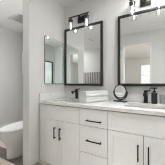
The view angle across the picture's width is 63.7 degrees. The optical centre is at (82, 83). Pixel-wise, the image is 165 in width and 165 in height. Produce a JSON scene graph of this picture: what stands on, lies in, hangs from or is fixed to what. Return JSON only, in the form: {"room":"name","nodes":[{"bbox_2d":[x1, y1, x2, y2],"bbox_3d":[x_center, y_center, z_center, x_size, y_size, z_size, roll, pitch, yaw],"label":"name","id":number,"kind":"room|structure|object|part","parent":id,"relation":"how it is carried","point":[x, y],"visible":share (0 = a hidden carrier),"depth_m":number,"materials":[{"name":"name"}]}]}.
{"room":"bathroom","nodes":[
{"label":"bathroom","id":0,"kind":"room"},
{"bbox_2d":[0,26,22,124],"bbox_3d":[-2.393,-0.142,2.449,0.100,2.440,4.100,0,0,30],"label":"wall","id":1,"kind":"structure","parent":0,"point":[11,42],"depth_m":3.35,"materials":[{"name":"paint"}]},
{"bbox_2d":[0,119,22,127],"bbox_3d":[-2.344,1.028,2.421,0.014,0.100,3.900,0,0,30],"label":"baseboard","id":2,"kind":"structure","parent":1,"relation":"attached to","point":[2,125],"depth_m":3.29,"materials":[{"name":"paint"}]},
{"bbox_2d":[0,138,50,164],"bbox_3d":[-0.768,1.128,-0.149,5.500,0.100,7.200,0,0,30],"label":"floor","id":3,"kind":"structure","parent":0,"point":[3,150],"depth_m":1.86,"materials":[{"name":"grey tile"}]},
{"bbox_2d":[0,121,22,159],"bbox_3d":[-0.931,0.689,2.126,0.420,0.778,0.744,0,0,30],"label":"toilet","id":4,"kind":"object","parent":3,"relation":"on","point":[11,135],"visible":0.34,"depth_m":1.88,"materials":[{"name":"ceramic"}]},
{"bbox_3d":[-0.974,0.669,2.051,0.356,0.020,0.543,0,0,30],"label":"seat","id":5,"kind":"part","parent":4,"relation":"part of","materials":[{"name":"white plastic"}]},
{"bbox_3d":[-0.976,0.647,2.047,0.375,0.023,0.562,0,0,30],"label":"lid","id":6,"kind":"part","parent":4,"relation":"part of","materials":[{"name":"white plastic"}]},
{"bbox_2d":[40,104,80,164],"bbox_3d":[-0.180,0.675,1.926,0.649,0.805,0.606,0,0,30],"label":"vanity cabinet","id":7,"kind":"object","parent":3,"relation":"on","point":[59,125],"visible":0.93,"depth_m":1.68,"materials":[{"name":"grey wood"}]},
{"bbox_3d":[-0.450,0.770,1.782,0.319,0.591,0.020,0,0,30],"label":"door","id":8,"kind":"part","parent":7,"relation":"part of","materials":[{"name":"paint"}]},
{"bbox_3d":[-0.167,0.770,1.621,0.319,0.591,0.020,0,0,30],"label":"door","id":9,"kind":"part","parent":7,"relation":"part of","materials":[{"name":"paint"}]},
{"bbox_2d":[39,97,164,115],"bbox_3d":[0.264,0.256,1.684,1.671,0.035,0.589,0,0,30],"label":"countertop","id":10,"kind":"structure","parent":7,"relation":"on","point":[110,105],"depth_m":1.51,"materials":[{"name":"stone"}]},
{"bbox_2d":[39,91,64,100],"bbox_3d":[-0.451,0.188,2.096,0.020,0.100,0.584,0,0,30],"label":"side splash","id":11,"kind":"object","parent":10,"relation":"on","point":[42,96],"visible":0.86,"depth_m":2.04,"materials":[{"name":"stone"}]},
{"bbox_2d":[71,88,79,97],"bbox_3d":[-0.109,0.157,2.110,0.081,0.163,0.156,0,0,30],"label":"faucet","id":12,"kind":"object","parent":10,"relation":"on","point":[75,90],"visible":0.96,"depth_m":2.14,"materials":[{"name":"black metal"}]},
{"bbox_2d":[79,96,108,102],"bbox_3d":[0.158,0.202,1.757,0.402,0.071,0.149,0,0,-39],"label":"folded towel","id":13,"kind":"object","parent":10,"relation":"on","point":[97,98],"visible":0.91,"depth_m":1.66,"materials":[{"name":"white fabric"}]},
{"bbox_2d":[79,90,107,96],"bbox_3d":[0.156,0.131,1.763,0.397,0.071,0.146,0,0,-38],"label":"folded towel","id":14,"kind":"object","parent":13,"relation":"on","point":[99,92],"visible":1,"depth_m":1.67,"materials":[{"name":"white fabric"}]},
{"bbox_2d":[113,84,127,102],"bbox_3d":[0.500,0.124,1.758,0.085,0.227,0.213,0,0,-44],"label":"makeup mirror","id":15,"kind":"object","parent":10,"relation":"on","point":[120,91],"visible":0.99,"depth_m":1.75,"materials":[{"name":"black plastic"}]},
{"bbox_2d":[115,85,125,96],"bbox_3d":[0.496,0.103,1.754,0.010,0.159,0.159,0,0,-44],"label":"mirror glass","id":16,"kind":"object","parent":15,"relation":"attached to","point":[120,90],"depth_m":1.75,"materials":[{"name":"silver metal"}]},
{"bbox_3d":[0.500,0.103,1.758,0.025,0.185,0.198,0,0,-44],"label":"frame","id":17,"kind":"part","parent":15,"relation":"part of","materials":[{"name":"black plastic"}]},
{"bbox_2d":[127,106,164,109],"bbox_3d":[0.679,0.346,1.425,0.470,0.144,0.340,0,0,30],"label":"sink","id":18,"kind":"object","parent":10,"relation":"in","point":[127,106],"visible":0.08,"depth_m":1.55,"materials":[{"name":"ceramic"}]},
{"bbox_2d":[143,90,150,102],"bbox_3d":[0.768,0.157,1.594,0.081,0.163,0.156,0,0,30],"label":"faucet","id":19,"kind":"object","parent":10,"relation":"on","point":[145,94],"visible":0.98,"depth_m":1.62,"materials":[{"name":"black metal"}]},
{"bbox_2d":[149,87,157,103],"bbox_3d":[0.841,0.141,1.573,0.085,0.193,0.066,0,0,24],"label":"soap dispenser","id":20,"kind":"object","parent":10,"relation":"on","point":[154,95],"visible":0.98,"depth_m":1.55,"materials":[{"name":"black plastic"}]},
{"bbox_2d":[151,92,157,103],"bbox_3d":[0.850,0.170,1.569,0.066,0.137,0.066,0,0,-35],"label":"bottle","id":21,"kind":"object","parent":20,"relation":"attached to","point":[154,95],"depth_m":1.55,"materials":[{"name":"black plastic"}]},
{"bbox_2d":[80,108,107,164],"bbox_3d":[0.247,0.675,1.682,0.333,0.805,0.606,0,0,30],"label":"base cabinet","id":22,"kind":"object","parent":3,"relation":"on","point":[94,122],"visible":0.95,"depth_m":1.44,"materials":[{"name":"grey wood"}]},
{"bbox_3d":[0.119,0.922,1.457,0.328,0.287,0.020,0,0,30],"label":"drawer","id":23,"kind":"part","parent":22,"relation":"part of","materials":[{"name":"paint"}]},
{"bbox_3d":[0.119,0.624,1.457,0.328,0.298,0.020,0,0,30],"label":"drawer","id":24,"kind":"part","parent":22,"relation":"part of","materials":[{"name":"paint"}]},
{"bbox_3d":[0.119,0.377,1.457,0.328,0.184,0.020,0,0,30],"label":"drawer","id":25,"kind":"part","parent":22,"relation":"part of","materials":[{"name":"paint"}]},
{"bbox_2d":[108,111,164,164],"bbox_3d":[0.683,0.675,1.433,0.669,0.805,0.606,0,0,30],"label":"vanity cabinet","id":26,"kind":"object","parent":3,"relation":"on","point":[133,138],"visible":0.99,"depth_m":1.24,"materials":[{"name":"grey wood"}]},
{"bbox_3d":[0.409,0.770,1.291,0.329,0.591,0.020,0,0,30],"label":"door","id":27,"kind":"part","parent":26,"relation":"part of","materials":[{"name":"paint"}]},
{"bbox_3d":[0.504,0.631,1.206,0.011,0.150,0.035,0,0,30],"label":"handle","id":28,"kind":"part","parent":26,"relation":"part of","materials":[{"name":"black metal"}]},
{"bbox_3d":[0.700,0.770,1.125,0.329,0.591,0.020,0,0,30],"label":"door","id":29,"kind":"part","parent":26,"relation":"part of","materials":[{"name":"paint"}]},
{"bbox_2d":[0,0,82,33],"bbox_3d":[-0.768,-1.412,-0.149,5.500,0.100,7.200,0,0,30],"label":"ceiling","id":30,"kind":"structure","parent":0,"point":[8,8],"depth_m":2.47,"materials":[{"name":"paint"}]},
{"bbox_2d":[8,13,22,24],"bbox_3d":[-1.269,-1.354,2.803,0.400,0.015,0.380,0,0,30],"label":"ceiling vent","id":31,"kind":"object","parent":30,"relation":"in","point":[18,17],"visible":0.52,"depth_m":2.75,"materials":[{"name":"paint"}]},
{"bbox_2d":[23,0,64,164],"bbox_3d":[-0.557,-0.142,2.065,0.130,2.440,0.745,0,0,30],"label":"wall partition","id":32,"kind":"structure","parent":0,"point":[41,18],"depth_m":1.80,"materials":[{"name":"paint"}]},
{"bbox_2d":[41,84,44,91],"bbox_3d":[-0.562,0.066,1.913,0.010,0.116,0.074,0,0,30],"label":"outlet","id":33,"kind":"object","parent":32,"relation":"attached to","point":[42,85],"visible":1,"depth_m":1.90,"materials":[{"name":"white plastic"}]},
{"bbox_2d":[44,36,62,83],"bbox_3d":[-0.445,-0.347,2.108,0.019,0.700,0.416,0,0,30],"label":"medicine cabinet","id":34,"kind":"object","parent":32,"relation":"attached to","point":[53,49],"visible":1,"depth_m":2.08,"materials":[{"name":"metal"}]},
{"bbox_2d":[65,0,164,94],"bbox_3d":[0.570,-0.142,1.919,2.230,2.440,0.120,0,0,30],"label":"wall","id":35,"kind":"structure","parent":0,"point":[108,11],"depth_m":1.96,"materials":[{"name":"paint"}]},
{"bbox_2d":[68,12,88,28],"bbox_3d":[-0.050,-0.989,2.125,0.376,0.237,0.136,0,0,30],"label":"vanity light","id":36,"kind":"object","parent":35,"relation":"attached to","point":[81,19],"visible":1,"depth_m":2.14,"materials":[{"name":"metal"}]},
{"bbox_2d":[64,20,102,85],"bbox_3d":[-0.001,-0.452,2.155,0.702,0.970,0.036,0,0,30],"label":"wall mirror","id":37,"kind":"object","parent":35,"relation":"attached to","point":[83,45],"visible":1,"depth_m":2.12,"materials":[{"name":"metal"}]},
{"bbox_2d":[65,91,164,102],"bbox_3d":[0.414,0.188,1.926,1.650,0.100,0.020,0,0,30],"label":"backsplash","id":38,"kind":"structure","parent":35,"relation":"attached to","point":[130,97],"depth_m":1.77,"materials":[{"name":"stone"}]},
{"bbox_2d":[118,5,164,85],"bbox_3d":[0.804,-0.452,1.694,0.702,0.970,0.036,0,0,30],"label":"wall mirror","id":39,"kind":"object","parent":35,"relation":"attached to","point":[141,34],"visible":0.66,"depth_m":1.70,"materials":[{"name":"metal"}]},
{"bbox_2d":[129,0,159,13],"bbox_3d":[0.779,-0.989,1.651,0.376,0.237,0.136,0,0,30],"label":"vanity light","id":40,"kind":"object","parent":35,"relation":"attached to","point":[143,3],"visible":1,"depth_m":1.69,"materials":[{"name":"metal"}]},
{"bbox_2d":[129,0,134,6],"bbox_3d":[0.636,-1.032,1.697,0.074,0.077,0.074,0,0,30],"label":"socket","id":41,"kind":"object","parent":40,"relation":"attached to","point":[132,2],"depth_m":1.68,"materials":[{"name":"metal"}]}
]}

